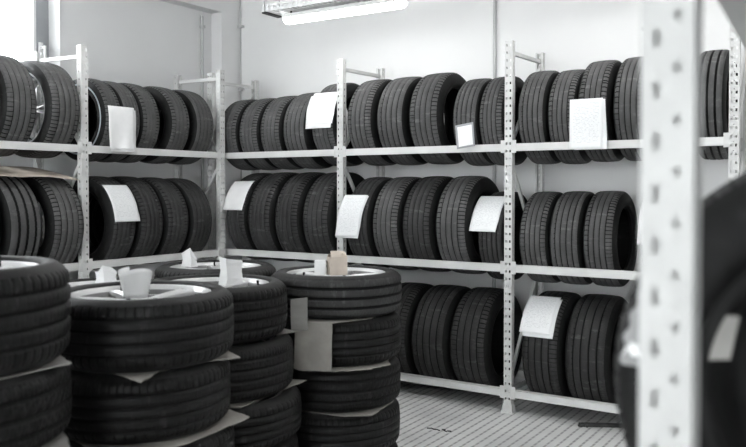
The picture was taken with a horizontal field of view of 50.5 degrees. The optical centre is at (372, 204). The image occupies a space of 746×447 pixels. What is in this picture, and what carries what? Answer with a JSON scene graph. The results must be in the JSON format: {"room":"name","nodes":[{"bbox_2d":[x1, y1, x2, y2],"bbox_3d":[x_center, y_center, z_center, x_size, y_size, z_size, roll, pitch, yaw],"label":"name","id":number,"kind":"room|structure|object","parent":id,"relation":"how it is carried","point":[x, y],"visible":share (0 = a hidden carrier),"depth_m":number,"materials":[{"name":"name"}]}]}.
{"room":"tire storage room","nodes":[
{"label":"tire storage room","id":0,"kind":"room"},
{"bbox_2d":[0,0,211,279],"bbox_3d":[-5.506,-0.384,1.596,0.300,3.700,14.750,1,1,33],"label":"wall","id":1,"kind":"structure","parent":0,"point":[143,43],"depth_m":6.73,"materials":[{"name":"paint"}]},
{"bbox_2d":[0,0,48,118],"bbox_3d":[-3.236,-1.341,5.049,0.150,1.430,2.647,1,1,33],"label":"window","id":2,"kind":"structure","parent":1,"relation":"in","point":[24,24],"depth_m":6.02,"materials":[{"name":"white glass"}]},
{"bbox_2d":[41,0,61,120],"bbox_3d":[-3.182,-1.325,5.022,0.150,1.460,2.660,1,1,33],"label":"trim","id":3,"kind":"structure","parent":1,"relation":"attached to","point":[54,5],"depth_m":6.13,"materials":[{"name":"white plastic"}]},
{"bbox_2d":[161,0,239,16],"bbox_3d":[-5.325,-1.956,1.447,0.130,0.550,14.750,1,1,33],"label":"trim","id":4,"kind":"structure","parent":1,"relation":"attached to","point":[232,7],"depth_m":7.35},
{"bbox_2d":[200,16,204,259],"bbox_3d":[-1.595,-0.205,7.391,0.060,3.100,0.032,1,1,33],"label":"conduit","id":5,"kind":"object","parent":1,"relation":"attached to","point":[202,26],"visible":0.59,"depth_m":7.36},
{"bbox_2d":[211,12,240,259],"bbox_3d":[-1.409,-0.234,7.585,0.130,3.150,0.250,1,1,33],"label":"trim","id":6,"kind":"structure","parent":1,"relation":"attached to","point":[225,32],"depth_m":7.50,"materials":[{"name":"paint"}]},
{"bbox_2d":[241,0,745,368],"bbox_3d":[2.635,-0.460,5.252,10.050,3.700,0.200,1,1,33],"label":"wall","id":7,"kind":"structure","parent":0,"point":[422,38],"depth_m":6.33,"materials":[{"name":"paint"}]},
{"bbox_2d":[238,0,244,259],"bbox_3d":[-1.269,-0.510,7.620,0.060,3.700,0.032,1,1,33],"label":"conduit","id":8,"kind":"object","parent":7,"relation":"attached to","point":[240,26],"visible":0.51,"depth_m":7.60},
{"bbox_2d":[492,0,496,287],"bbox_3d":[0.953,-0.480,6.196,0.060,3.700,0.032,1,1,33],"label":"conduit","id":9,"kind":"object","parent":7,"relation":"attached to","point":[494,1],"visible":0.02,"depth_m":6.17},
{"bbox_2d":[396,381,625,446],"bbox_3d":[-1.404,1.621,-0.996,10.050,0.200,15.150,1,1,33],"label":"floor","id":10,"kind":"structure","parent":0,"point":[473,419],"depth_m":5.08,"materials":[{"name":"tile"}]},
{"bbox_2d":[0,44,224,278],"bbox_3d":[-2.571,0.158,4.977,0.576,2.475,4.162,1,1,33],"label":"rack","id":11,"kind":"object","parent":10,"relation":"on","point":[83,147],"visible":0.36,"depth_m":5.66,"materials":[{"name":"white metal"}]},
{"bbox_2d":[0,55,36,156],"bbox_3d":[-2.467,-0.642,5.122,0.662,0.662,0.244,1,1,33],"label":"wheel","id":12,"kind":"object","parent":11,"relation":"on","point":[18,100],"visible":0.88,"depth_m":4.95,"materials":[{"name":"grey rubber"}]},
{"bbox_2d":[0,176,41,255],"bbox_3d":[-2.458,0.143,5.153,0.690,0.690,0.249,1,1,33],"label":"tyre","id":13,"kind":"object","parent":11,"relation":"on","point":[20,215],"visible":0.72,"depth_m":4.96,"materials":[{"name":"grey rubber"}]},
{"bbox_2d":[0,177,83,263],"bbox_3d":[-2.289,0.137,5.416,0.690,0.690,0.264,1,1,33],"label":"tyre","id":14,"kind":"object","parent":11,"relation":"on","point":[60,204],"visible":0.44,"depth_m":5.22,"materials":[{"name":"grey rubber"}]},
{"bbox_2d":[0,166,77,179],"bbox_3d":[-2.429,-0.211,5.124,0.475,0.104,0.884,1,1,33],"label":"cardboard sheet","id":15,"kind":"object","parent":14,"relation":"on","point":[14,171],"visible":1,"depth_m":5.26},
{"bbox_2d":[15,60,79,157],"bbox_3d":[-2.295,-0.645,5.391,0.658,0.658,0.254,1,1,33],"label":"wheel","id":16,"kind":"object","parent":11,"relation":"on","point":[61,104],"visible":0.62,"depth_m":5.22,"materials":[{"name":"grey rubber"}]},
{"bbox_2d":[64,78,119,161],"bbox_3d":[-2.075,-0.613,5.733,0.604,0.604,0.162,1,1,33],"label":"tyre","id":17,"kind":"object","parent":11,"relation":"on","point":[102,94],"visible":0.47,"depth_m":5.57,"materials":[{"name":"grey rubber"}]},
{"bbox_2d":[108,105,136,151],"bbox_3d":[-1.775,-0.536,5.617,0.037,0.321,0.246,1,1,33],"label":"paper sheet","id":18,"kind":"object","parent":17,"relation":"attached to","point":[122,120],"visible":1,"depth_m":5.62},
{"bbox_2d":[72,176,135,269],"bbox_3d":[-2.042,0.133,5.801,0.684,0.684,0.229,1,1,33],"label":"tyre","id":19,"kind":"object","parent":11,"relation":"on","point":[117,239],"visible":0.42,"depth_m":5.61,"materials":[{"name":"rubber"}]},
{"bbox_2d":[102,185,139,221],"bbox_3d":[-1.801,-0.010,5.649,0.151,0.261,0.216,1,1,33],"label":"paper sheet","id":20,"kind":"object","parent":19,"relation":"on","point":[125,209],"visible":1,"depth_m":5.63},
{"bbox_2d":[79,81,139,161],"bbox_3d":[-1.984,-0.614,5.875,0.602,0.602,0.159,1,1,33],"label":"tyre","id":21,"kind":"object","parent":11,"relation":"on","point":[125,97],"visible":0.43,"depth_m":5.78,"materials":[{"name":"grey rubber"}]},
{"bbox_2d":[89,176,162,266],"bbox_3d":[-1.905,0.128,6.014,0.686,0.686,0.244,1,1,33],"label":"tyre","id":22,"kind":"object","parent":11,"relation":"on","point":[148,231],"visible":0.52,"depth_m":5.86,"materials":[{"name":"rubber"}]},
{"bbox_2d":[96,83,159,162],"bbox_3d":[-1.888,-0.621,6.025,0.606,0.606,0.184,1,1,33],"label":"tyre","id":23,"kind":"object","parent":11,"relation":"on","point":[149,125],"visible":0.38,"depth_m":5.87,"materials":[{"name":"grey rubber"}]},
{"bbox_2d":[139,177,188,263],"bbox_3d":[-1.764,0.126,6.234,0.682,0.682,0.244,1,1,33],"label":"tyre","id":24,"kind":"object","parent":11,"relation":"on","point":[172,202],"visible":0.42,"depth_m":6.05,"materials":[{"name":"rubber"}]},
{"bbox_2d":[140,86,188,163],"bbox_3d":[-1.731,-0.629,6.269,0.610,0.610,0.214,1,1,33],"label":"tyre","id":25,"kind":"object","parent":11,"relation":"on","point":[173,108],"visible":0.56,"depth_m":6.10,"materials":[{"name":"grey rubber"}]},
{"bbox_2d":[154,90,213,164],"bbox_3d":[-1.588,-0.633,6.492,0.610,0.610,0.219,1,1,33],"label":"tyre","id":26,"kind":"object","parent":11,"relation":"on","point":[201,125],"visible":0.49,"depth_m":6.33,"materials":[{"name":"grey rubber"}]},
{"bbox_2d":[166,178,211,261],"bbox_3d":[-1.623,0.124,6.453,0.678,0.678,0.239,1,1,33],"label":"tyre","id":27,"kind":"object","parent":11,"relation":"on","point":[197,203],"visible":0.44,"depth_m":6.27,"materials":[{"name":"rubber"}]},
{"bbox_2d":[207,23,745,413],"bbox_3d":[0.497,0.140,5.864,4.175,2.475,0.636,1,1,33],"label":"rack","id":28,"kind":"object","parent":10,"relation":"on","point":[339,151],"visible":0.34,"depth_m":5.28,"materials":[{"name":"white metal"}]},
{"bbox_2d":[225,99,260,169],"bbox_3d":[-1.062,-0.602,6.850,0.219,0.612,0.612,1,1,33],"label":"tyre","id":29,"kind":"object","parent":28,"relation":"on","point":[234,112],"visible":0.38,"depth_m":6.61,"materials":[{"name":"grey rubber"}]},
{"bbox_2d":[227,173,272,259],"bbox_3d":[-0.940,0.100,6.786,0.224,0.744,0.744,1,1,33],"label":"tyre","id":30,"kind":"object","parent":28,"relation":"on","point":[237,220],"visible":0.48,"depth_m":6.50,"materials":[{"name":"rubber"}]},
{"bbox_2d":[223,181,253,209],"bbox_3d":[-1.114,-0.075,6.532,0.218,0.241,0.159,1,1,33],"label":"paper sheet","id":31,"kind":"object","parent":30,"relation":"attached to","point":[236,195],"visible":1,"depth_m":6.52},
{"bbox_2d":[239,98,280,169],"bbox_3d":[-0.870,-0.598,6.727,0.219,0.610,0.610,1,1,33],"label":"tyre","id":32,"kind":"object","parent":28,"relation":"on","point":[250,124],"visible":0.45,"depth_m":6.50,"materials":[{"name":"grey rubber"}]},
{"bbox_2d":[248,172,298,260],"bbox_3d":[-0.729,0.101,6.651,0.259,0.746,0.746,1,1,33],"label":"tyre","id":33,"kind":"object","parent":28,"relation":"on","point":[262,206],"visible":0.43,"depth_m":6.37,"materials":[{"name":"rubber"}]},
{"bbox_2d":[260,96,316,169],"bbox_3d":[-0.675,-0.599,6.601,0.224,0.614,0.614,1,1,33],"label":"tyre","id":34,"kind":"object","parent":28,"relation":"on","point":[271,130],"visible":0.6,"depth_m":6.37,"materials":[{"name":"grey rubber"}]},
{"bbox_2d":[275,172,336,262],"bbox_3d":[-0.494,0.106,6.500,0.259,0.744,0.744,1,1,33],"label":"tyre","id":35,"kind":"object","parent":28,"relation":"on","point":[292,197],"visible":0.44,"depth_m":6.22,"materials":[{"name":"rubber"}]},
{"bbox_2d":[283,92,346,168],"bbox_3d":[-0.467,-0.603,6.468,0.239,0.622,0.622,1,1,33],"label":"tyre","id":36,"kind":"object","parent":28,"relation":"on","point":[296,137],"visible":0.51,"depth_m":6.24,"materials":[{"name":"grey rubber"}]},
{"bbox_2d":[303,172,364,264],"bbox_3d":[-0.254,0.111,6.346,0.274,0.742,0.742,1,1,33],"label":"tyre","id":37,"kind":"object","parent":28,"relation":"on","point":[320,205],"visible":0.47,"depth_m":6.06,"materials":[{"name":"rubber"}]},
{"bbox_2d":[312,83,363,166],"bbox_3d":[-0.220,-0.636,6.309,0.234,0.664,0.664,1,1,33],"label":"tyre","id":38,"kind":"object","parent":28,"relation":"on","point":[324,138],"visible":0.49,"depth_m":6.11,"materials":[{"name":"grey rubber"}]},
{"bbox_2d":[305,92,338,128],"bbox_3d":[-0.387,-0.723,6.056,0.260,0.283,0.121,1,1,33],"label":"paper sheet","id":39,"kind":"object","parent":38,"relation":"on","point":[321,106],"visible":0.98,"depth_m":6.04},
{"bbox_2d":[347,177,392,267],"bbox_3d":[0.058,0.139,6.147,0.219,0.708,0.708,1,1,33],"label":"tyre","id":40,"kind":"object","parent":28,"relation":"on","point":[364,245],"visible":0.44,"depth_m":5.89,"materials":[{"name":"rubber"}]},
{"bbox_2d":[335,195,368,237],"bbox_3d":[-0.159,0.088,5.884,0.256,0.319,0.083,1,1,33],"label":"paper sheet","id":41,"kind":"object","parent":40,"relation":"attached to","point":[351,209],"visible":1,"depth_m":5.87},
{"bbox_2d":[348,79,410,165],"bbox_3d":[0.068,-0.633,6.124,0.239,0.666,0.666,1,1,33],"label":"tyre","id":42,"kind":"object","parent":28,"relation":"on","point":[363,106],"visible":0.52,"depth_m":5.87,"materials":[{"name":"grey rubber"}]},
{"bbox_2d":[373,177,420,269],"bbox_3d":[0.268,0.142,6.012,0.244,0.708,0.708,1,1,33],"label":"tyre","id":43,"kind":"object","parent":28,"relation":"on","point":[388,212],"visible":0.5,"depth_m":5.75,"materials":[{"name":"grey rubber"}]},
{"bbox_2d":[377,77,427,164],"bbox_3d":[0.290,-0.630,5.981,0.244,0.666,0.666,1,1,33],"label":"tyre","id":44,"kind":"object","parent":28,"relation":"on","point":[395,99],"visible":0.53,"depth_m":5.73,"materials":[{"name":"grey rubber"}]},
{"bbox_2d":[395,282,432,374],"bbox_3d":[0.314,0.960,5.999,0.279,0.732,0.732,1,1,33],"label":"tyre","id":45,"kind":"object","parent":28,"relation":"on","point":[412,292],"visible":0.25,"depth_m":5.71,"materials":[{"name":"rubber"}]},
{"bbox_2d":[403,176,453,271],"bbox_3d":[0.485,0.143,5.872,0.249,0.710,0.710,1,1,33],"label":"tyre","id":46,"kind":"object","parent":28,"relation":"on","point":[420,209],"visible":0.54,"depth_m":5.61,"materials":[{"name":"rubber"}]},
{"bbox_2d":[409,72,465,164],"bbox_3d":[0.524,-0.632,5.831,0.256,0.672,0.672,1,1,33],"label":"tyre","id":47,"kind":"object","parent":28,"relation":"on","point":[434,96],"visible":0.74,"depth_m":5.60,"materials":[{"name":"grey rubber"}]},
{"bbox_2d":[411,285,470,380],"bbox_3d":[0.567,0.962,5.837,0.289,0.734,0.734,1,1,33],"label":"tyre","id":48,"kind":"object","parent":28,"relation":"on","point":[434,314],"visible":0.58,"depth_m":5.57,"materials":[{"name":"rubber"}]},
{"bbox_2d":[436,176,498,273],"bbox_3d":[0.714,0.146,5.725,0.259,0.710,0.710,1,1,33],"label":"tyre","id":49,"kind":"object","parent":28,"relation":"on","point":[458,200],"visible":0.62,"depth_m":5.47,"materials":[{"name":"grey rubber"}]},
{"bbox_2d":[453,78,494,165],"bbox_3d":[0.785,-0.588,5.664,0.197,0.624,0.624,1,1,33],"label":"tyre","id":50,"kind":"object","parent":28,"relation":"on","point":[469,96],"visible":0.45,"depth_m":5.44,"materials":[{"name":"grey rubber"}]},
{"bbox_2d":[455,122,474,148],"bbox_3d":[0.627,-0.469,5.379,0.158,0.182,0.022,1,1,33],"label":"label card","id":51,"kind":"object","parent":50,"relation":"attached to","point":[465,138],"visible":1,"depth_m":5.38,"materials":[{"name":"paper"}]},
{"bbox_2d":[450,287,522,386],"bbox_3d":[0.828,0.964,5.670,0.294,0.736,0.736,1,1,33],"label":"tyre","id":52,"kind":"object","parent":28,"relation":"on","point":[477,327],"visible":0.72,"depth_m":5.42,"materials":[{"name":"rubber"}]},
{"bbox_2d":[478,191,526,279],"bbox_3d":[0.948,0.219,5.577,0.194,0.624,0.624,1,1,33],"label":"tyre","id":53,"kind":"object","parent":28,"relation":"on","point":[491,244],"visible":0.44,"depth_m":5.36,"materials":[{"name":"rubber"}]},
{"bbox_2d":[469,196,503,231],"bbox_3d":[0.784,0.061,5.386,0.213,0.237,0.196,1,1,33],"label":"paper sheet","id":54,"kind":"object","parent":53,"relation":"attached to","point":[487,210],"visible":0.95,"depth_m":5.37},
{"bbox_2d":[479,76,526,165],"bbox_3d":[0.950,-0.586,5.559,0.187,0.624,0.624,1,1,33],"label":"tyre","id":55,"kind":"object","parent":28,"relation":"on","point":[492,106],"visible":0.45,"depth_m":5.34,"materials":[{"name":"grey rubber"}]},
{"bbox_2d":[518,71,560,163],"bbox_3d":[1.189,-0.593,5.405,0.194,0.636,0.636,1,1,33],"label":"tyre","id":56,"kind":"object","parent":28,"relation":"on","point":[535,91],"visible":0.59,"depth_m":5.17,"materials":[{"name":"grey rubber"}]},
{"bbox_2d":[519,191,562,282],"bbox_3d":[1.202,0.222,5.414,0.204,0.624,0.624,1,1,33],"label":"tyre","id":57,"kind":"object","parent":28,"relation":"on","point":[534,234],"visible":0.57,"depth_m":5.18,"materials":[{"name":"grey rubber"}]},
{"bbox_2d":[522,291,581,396],"bbox_3d":[1.265,0.964,5.389,0.269,0.744,0.744,1,1,33],"label":"tyre","id":58,"kind":"object","parent":28,"relation":"on","point":[543,359],"visible":0.52,"depth_m":5.10,"materials":[{"name":"rubber"}]},
{"bbox_2d":[519,295,562,338],"bbox_3d":[1.106,0.734,5.181,0.231,0.238,0.229,1,1,33],"label":"paper sheet","id":59,"kind":"object","parent":58,"relation":"on","point":[540,313],"visible":1,"depth_m":5.15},
{"bbox_2d":[548,69,591,163],"bbox_3d":[1.360,-0.586,5.295,0.194,0.630,0.630,1,1,33],"label":"tyre","id":60,"kind":"object","parent":28,"relation":"on","point":[565,87],"visible":0.52,"depth_m":5.07,"materials":[{"name":"grey rubber"}]},
{"bbox_2d":[549,191,594,284],"bbox_3d":[1.379,0.223,5.300,0.209,0.626,0.626,1,1,33],"label":"tyre","id":61,"kind":"object","parent":28,"relation":"on","point":[569,212],"visible":0.64,"depth_m":5.07,"materials":[{"name":"grey rubber"}]},
{"bbox_2d":[565,294,625,403],"bbox_3d":[1.513,0.968,5.229,0.284,0.744,0.744,1,1,33],"label":"tyre","id":62,"kind":"object","parent":28,"relation":"on","point":[594,322],"visible":0.67,"depth_m":4.96,"materials":[{"name":"rubber"}]},
{"bbox_2d":[578,60,623,161],"bbox_3d":[1.534,-0.611,5.183,0.206,0.662,0.662,1,1,33],"label":"tyre","id":63,"kind":"object","parent":28,"relation":"on","point":[598,79],"visible":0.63,"depth_m":4.96,"materials":[{"name":"grey rubber"}]},
{"bbox_2d":[569,98,606,149],"bbox_3d":[1.337,-0.500,4.906,0.239,0.316,0.019,1,1,33],"label":"paper sheet","id":64,"kind":"object","parent":63,"relation":"attached to","point":[588,129],"visible":1,"depth_m":4.91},
{"bbox_2d":[583,191,637,286],"bbox_3d":[1.564,0.224,5.181,0.209,0.628,0.628,1,1,33],"label":"tyre","id":65,"kind":"object","parent":28,"relation":"on","point":[610,229],"visible":0.91,"depth_m":4.99,"materials":[{"name":"grey rubber"}]},
{"bbox_2d":[613,56,640,160],"bbox_3d":[1.724,-0.611,5.061,0.209,0.666,0.666,1,1,33],"label":"tyre","id":66,"kind":"object","parent":28,"relation":"on","point":[627,88],"visible":0.45,"depth_m":4.82,"materials":[{"name":"grey rubber"}]},
{"bbox_2d":[702,49,737,159],"bbox_3d":[2.098,-0.606,4.821,0.184,0.666,0.666,1,1,33],"label":"tyre","id":67,"kind":"object","parent":28,"relation":"on","point":[715,77],"visible":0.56,"depth_m":4.57,"materials":[{"name":"grey rubber"}]},
{"bbox_3d":[1.867,0.231,4.987,0.209,0.624,0.624,1,1,33],"label":"tyre","id":68,"kind":"object","parent":28,"relation":"on","visible":0},
{"bbox_2d":[637,214,639,244],"bbox_3d":[1.712,0.112,4.776,0.195,0.260,0.139,1,1,33],"label":"paper sheet","id":69,"kind":"object","parent":68,"relation":"attached to","point":[638,232],"visible":0.06,"depth_m":4.78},
{"bbox_2d":[578,422,620,427],"bbox_3d":[1.521,1.383,4.958,0.460,0.027,0.058,0,1,5],"label":"metal rail","id":70,"kind":"object","parent":10,"relation":"on","point":[582,424],"visible":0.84,"depth_m":4.95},
{"bbox_2d":[638,0,745,446],"bbox_3d":[1.125,0.223,1.884,0.436,2.475,2.810,1,1,30],"label":"rack","id":71,"kind":"object","parent":10,"relation":"on","point":[671,30],"visible":1,"depth_m":0.76,"materials":[{"name":"metal"}]},
{"bbox_2d":[614,172,745,446],"bbox_3d":[0.616,0.223,0.965,0.606,0.604,0.235,1,1,30],"label":"wheel","id":72,"kind":"object","parent":71,"relation":"on","point":[722,422],"visible":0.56,"depth_m":0.98,"materials":[{"name":"rubber"}]},
{"bbox_2d":[709,315,739,359],"bbox_3d":[0.425,0.165,0.975,0.050,0.060,0.003,0,1,22],"label":"paper tag","id":73,"kind":"object","parent":72,"relation":"hanging from","point":[722,347],"visible":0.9,"depth_m":0.97,"materials":[{"name":"paper"}]},
{"bbox_3d":[-0.193,1.310,4.026,0.650,0.212,0.650,1,1,33],"label":"wheel","id":74,"kind":"object","parent":10,"relation":"on","visible":0},
{"bbox_2d":[296,398,399,446],"bbox_3d":[-0.188,1.089,4.015,0.650,0.212,0.650,-1,1,-28],"label":"wheel","id":75,"kind":"object","parent":74,"relation":"on","point":[382,429],"visible":0.44,"depth_m":3.72,"materials":[{"name":"rubber"}]},
{"bbox_2d":[302,400,393,416],"bbox_3d":[-0.157,0.982,3.930,0.491,0.004,0.559,-1,1,-28],"label":"cardboard sheet","id":76,"kind":"object","parent":75,"relation":"on","point":[370,412],"visible":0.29,"depth_m":3.74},
{"bbox_2d":[293,356,400,412],"bbox_3d":[-0.185,0.873,4.010,0.650,0.208,0.650,1,2,41],"label":"wheel","id":77,"kind":"object","parent":76,"relation":"on","point":[341,391],"visible":0.48,"depth_m":3.71,"materials":[{"name":"rubber"}]},
{"bbox_2d":[293,359,390,371],"bbox_3d":[-0.183,0.767,3.949,0.607,0.004,0.613,1,1,33],"label":"cardboard sheet","id":78,"kind":"object","parent":77,"relation":"on","point":[384,363],"visible":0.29,"depth_m":3.73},
{"bbox_2d":[284,311,400,366],"bbox_3d":[-0.181,0.652,4.020,0.650,0.221,0.650,0,1,8],"label":"wheel","id":79,"kind":"object","parent":78,"relation":"on","point":[377,339],"visible":0.37,"depth_m":3.74,"materials":[{"name":"rubber"}]},
{"bbox_2d":[290,316,372,370],"bbox_3d":[-0.229,0.650,3.958,0.530,0.224,0.600,0,1,16],"label":"cardboard sheet","id":80,"kind":"object","parent":79,"relation":"on","point":[313,346],"visible":0.6,"depth_m":3.66,"materials":[{"name":"cardboard"}]},
{"bbox_2d":[271,265,401,318],"bbox_3d":[-0.188,0.432,4.010,0.666,0.208,0.666,0,1,20],"label":"wheel","id":81,"kind":"object","parent":80,"relation":"on","point":[366,291],"visible":0.77,"depth_m":3.73,"materials":[{"name":"rubber"}]},
{"bbox_2d":[314,260,326,274],"bbox_3d":[-0.263,0.315,3.958,0.056,0.072,0.040,0,1,5],"label":"box","id":82,"kind":"object","parent":81,"relation":"on","point":[320,266],"visible":1,"depth_m":3.94,"materials":[{"name":"paper"}]},
{"bbox_2d":[327,251,346,275],"bbox_3d":[-0.179,0.291,3.957,0.086,0.119,0.076,0,1,-18],"label":"box","id":83,"kind":"object","parent":81,"relation":"on","point":[337,260],"visible":1,"depth_m":3.93,"materials":[{"name":"cardboard"}]},
{"bbox_3d":[-1.207,1.326,2.263,0.650,0.254,0.650,1,1,33],"label":"wheel","id":84,"kind":"object","parent":10,"relation":"on","visible":0},
{"bbox_3d":[-1.207,1.063,2.257,0.650,0.254,0.650,1,1,33],"label":"wheel","id":85,"kind":"object","parent":84,"relation":"on","visible":0},
{"bbox_3d":[-1.207,0.805,2.252,0.650,0.251,0.650,1,1,33],"label":"wheel","id":86,"kind":"object","parent":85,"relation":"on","visible":0},
{"bbox_2d":[41,432,70,446],"bbox_3d":[-1.144,0.677,2.208,0.523,0.004,0.520,1,1,33],"label":"cardboard sheet","id":87,"kind":"object","parent":86,"relation":"on","point":[61,440],"visible":0.24,"depth_m":2.24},
{"bbox_2d":[0,365,71,446],"bbox_3d":[-1.207,0.564,2.247,0.656,0.218,0.656,1,2,40],"label":"wheel","id":88,"kind":"object","parent":87,"relation":"on","point":[35,407],"visible":0.73,"depth_m":2.13,"materials":[{"name":"rubber"}]},
{"bbox_2d":[0,355,70,379],"bbox_3d":[-1.188,0.452,2.241,0.558,0.004,0.536,1,1,33],"label":"cardboard sheet","id":89,"kind":"object","parent":88,"relation":"on","point":[59,361],"visible":0.25,"depth_m":2.20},
{"bbox_2d":[0,255,70,375],"bbox_3d":[-1.207,0.305,2.241,0.656,0.288,0.656,1,1,26],"label":"wheel","id":90,"kind":"object","parent":89,"relation":"on","point":[35,292],"visible":1,"depth_m":2.13,"materials":[{"name":"rubber"}]},
{"bbox_3d":[-0.830,1.333,2.865,0.650,0.214,0.650,1,1,33],"label":"wheel","id":91,"kind":"object","parent":10,"relation":"on","visible":0},
{"bbox_3d":[-0.835,1.111,2.849,0.650,0.214,0.650,1,1,33],"label":"wheel","id":92,"kind":"object","parent":91,"relation":"on","visible":0},
{"bbox_2d":[69,425,234,446],"bbox_3d":[-0.835,0.889,2.856,0.660,0.216,0.660,0,1,8],"label":"wheel","id":93,"kind":"object","parent":92,"relation":"on","point":[225,437],"visible":0.23,"depth_m":2.73,"materials":[{"name":"rubber"}]},
{"bbox_2d":[75,409,249,446],"bbox_3d":[-0.800,0.779,2.813,0.562,0.004,0.600,1,1,33],"label":"cardboard sheet","id":94,"kind":"object","parent":93,"relation":"on","point":[231,417],"visible":0.29,"depth_m":2.66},
{"bbox_2d":[63,360,230,444],"bbox_3d":[-0.843,0.661,2.849,0.650,0.229,0.650,-1,2,-42],"label":"tire","id":95,"kind":"object","parent":94,"relation":"on","point":[107,408],"visible":0.58,"depth_m":2.56,"materials":[{"name":"rubber"}]},
{"bbox_2d":[111,351,239,382],"bbox_3d":[-0.798,0.544,2.814,0.559,0.004,0.529,1,1,33],"label":"cardboard sheet","id":96,"kind":"object","parent":95,"relation":"on","point":[140,377],"visible":0.24,"depth_m":2.56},
{"bbox_2d":[61,280,233,372],"bbox_3d":[-0.834,0.419,2.840,0.660,0.242,0.660,0,1,9],"label":"wheel","id":97,"kind":"object","parent":96,"relation":"on","point":[180,323],"visible":0.9,"depth_m":2.56,"materials":[{"name":"rubber"}]},
{"bbox_2d":[118,267,151,297],"bbox_3d":[-0.849,0.278,2.815,0.122,0.107,0.065,0,1,0],"label":"paper note","id":98,"kind":"object","parent":97,"relation":"on","point":[135,283],"visible":1,"depth_m":2.79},
{"bbox_3d":[-0.677,1.329,3.553,0.670,0.194,0.670,1,1,33],"label":"wheel","id":99,"kind":"object","parent":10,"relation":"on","visible":0},
{"bbox_2d":[270,433,298,446],"bbox_3d":[-0.670,1.126,3.550,0.675,0.194,0.675,1,1,33],"label":"wheel","id":100,"kind":"object","parent":99,"relation":"on","point":[292,441],"visible":0.12,"depth_m":3.47,"materials":[{"name":"rubber"}]},
{"bbox_2d":[229,386,301,446],"bbox_3d":[-0.666,0.925,3.543,0.690,0.196,0.690,0,1,22],"label":"wheel","id":101,"kind":"object","parent":100,"relation":"on","point":[276,418],"visible":0.3,"depth_m":3.31,"materials":[{"name":"rubber"}]},
{"bbox_2d":[229,379,306,407],"bbox_3d":[-0.626,0.825,3.492,0.600,0.004,0.541,0,1,5],"label":"cardboard sheet","id":102,"kind":"object","parent":101,"relation":"on","point":[294,382],"visible":0.12,"depth_m":3.32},
{"bbox_2d":[228,334,293,403],"bbox_3d":[-0.696,0.702,3.548,0.676,0.237,0.676,1,1,23],"label":"wheel","id":103,"kind":"object","parent":102,"relation":"on","point":[264,368],"visible":0.34,"depth_m":3.31,"materials":[{"name":"rubber"}]},
{"bbox_2d":[277,297,307,334],"bbox_3d":[-0.673,0.504,3.543,0.547,0.157,0.565,1,1,33],"label":"cardboard sheet","id":104,"kind":"object","parent":103,"relation":"on","point":[299,315],"visible":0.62,"depth_m":3.62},
{"bbox_2d":[152,274,286,343],"bbox_3d":[-0.719,0.457,3.544,0.666,0.242,0.666,1,2,37],"label":"wheel","id":105,"kind":"object","parent":104,"relation":"on","point":[260,303],"visible":0.42,"depth_m":3.35,"materials":[{"name":"rubber"}]},
{"bbox_2d":[218,257,242,285],"bbox_3d":[-0.636,0.296,3.538,0.110,0.128,0.044,0,1,-15],"label":"paper note","id":106,"kind":"object","parent":105,"relation":"on","point":[230,269],"visible":1,"depth_m":3.54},
{"bbox_3d":[-0.872,1.306,4.409,0.640,0.204,0.640,1,1,33],"label":"wheel","id":107,"kind":"object","parent":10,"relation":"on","visible":0},
{"bbox_3d":[-0.872,1.091,4.404,0.640,0.209,0.640,1,1,33],"label":"wheel","id":108,"kind":"object","parent":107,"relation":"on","visible":0},
{"bbox_3d":[-0.872,0.876,4.400,0.650,0.209,0.650,1,1,33],"label":"wheel","id":109,"kind":"object","parent":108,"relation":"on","visible":0},
{"bbox_3d":[-0.872,0.658,4.395,0.650,0.214,0.650,1,1,33],"label":"wheel","id":110,"kind":"object","parent":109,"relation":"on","visible":0},
{"bbox_2d":[154,260,275,278],"bbox_3d":[-0.872,0.436,4.390,0.666,0.219,0.666,-1,1,-27],"label":"wheel","id":111,"kind":"object","parent":110,"relation":"on","point":[251,267],"visible":0.32,"depth_m":4.25,"materials":[{"name":"rubber"}]},
{"bbox_2d":[181,248,197,266],"bbox_3d":[-1.019,0.292,4.387,0.090,0.108,0.033,0,1,-15],"label":"paper note","id":112,"kind":"object","parent":111,"relation":"on","point":[189,259],"visible":1,"depth_m":4.38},
{"bbox_3d":[-1.353,1.321,3.927,0.640,0.194,0.640,1,1,33],"label":"wheel","id":113,"kind":"object","parent":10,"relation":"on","visible":0},
{"bbox_3d":[-1.353,1.116,3.923,0.640,0.199,0.640,1,1,33],"label":"wheel","id":114,"kind":"object","parent":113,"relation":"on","visible":0},
{"bbox_3d":[-1.353,0.911,3.919,0.640,0.199,0.640,1,1,33],"label":"wheel","id":115,"kind":"object","parent":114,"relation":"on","visible":0},
{"bbox_3d":[-1.353,0.703,3.915,0.640,0.204,0.640,1,1,33],"label":"wheel","id":116,"kind":"object","parent":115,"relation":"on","visible":0},
{"bbox_2d":[68,277,151,286],"bbox_3d":[-1.353,0.491,3.910,0.640,0.208,0.640,0,1,-12],"label":"wheel","id":117,"kind":"object","parent":116,"relation":"on","point":[74,282],"visible":0.02,"depth_m":4.09,"materials":[{"name":"metal"}]},
{"bbox_2d":[95,265,116,282],"bbox_3d":[-1.325,0.352,3.917,0.112,0.105,0.056,0,1,-13],"label":"paper note","id":118,"kind":"object","parent":117,"relation":"on","point":[105,274],"visible":0.72,"depth_m":3.90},
{"bbox_3d":[-1.404,-2.278,-1.078,10.050,0.200,15.150,1,1,33],"label":"ceiling","id":119,"kind":"structure","parent":0,"visible":0},
{"bbox_2d":[262,0,371,15],"bbox_3d":[-0.143,-1.496,5.707,1.580,0.058,0.170,1,1,33],"label":"ceiling light","id":120,"kind":"object","parent":119,"relation":"hanging from","point":[316,4],"depth_m":5.91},
{"bbox_2d":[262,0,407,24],"bbox_3d":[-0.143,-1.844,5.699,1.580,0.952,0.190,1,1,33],"label":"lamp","id":121,"kind":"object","parent":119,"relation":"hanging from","point":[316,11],"visible":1,"depth_m":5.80,"materials":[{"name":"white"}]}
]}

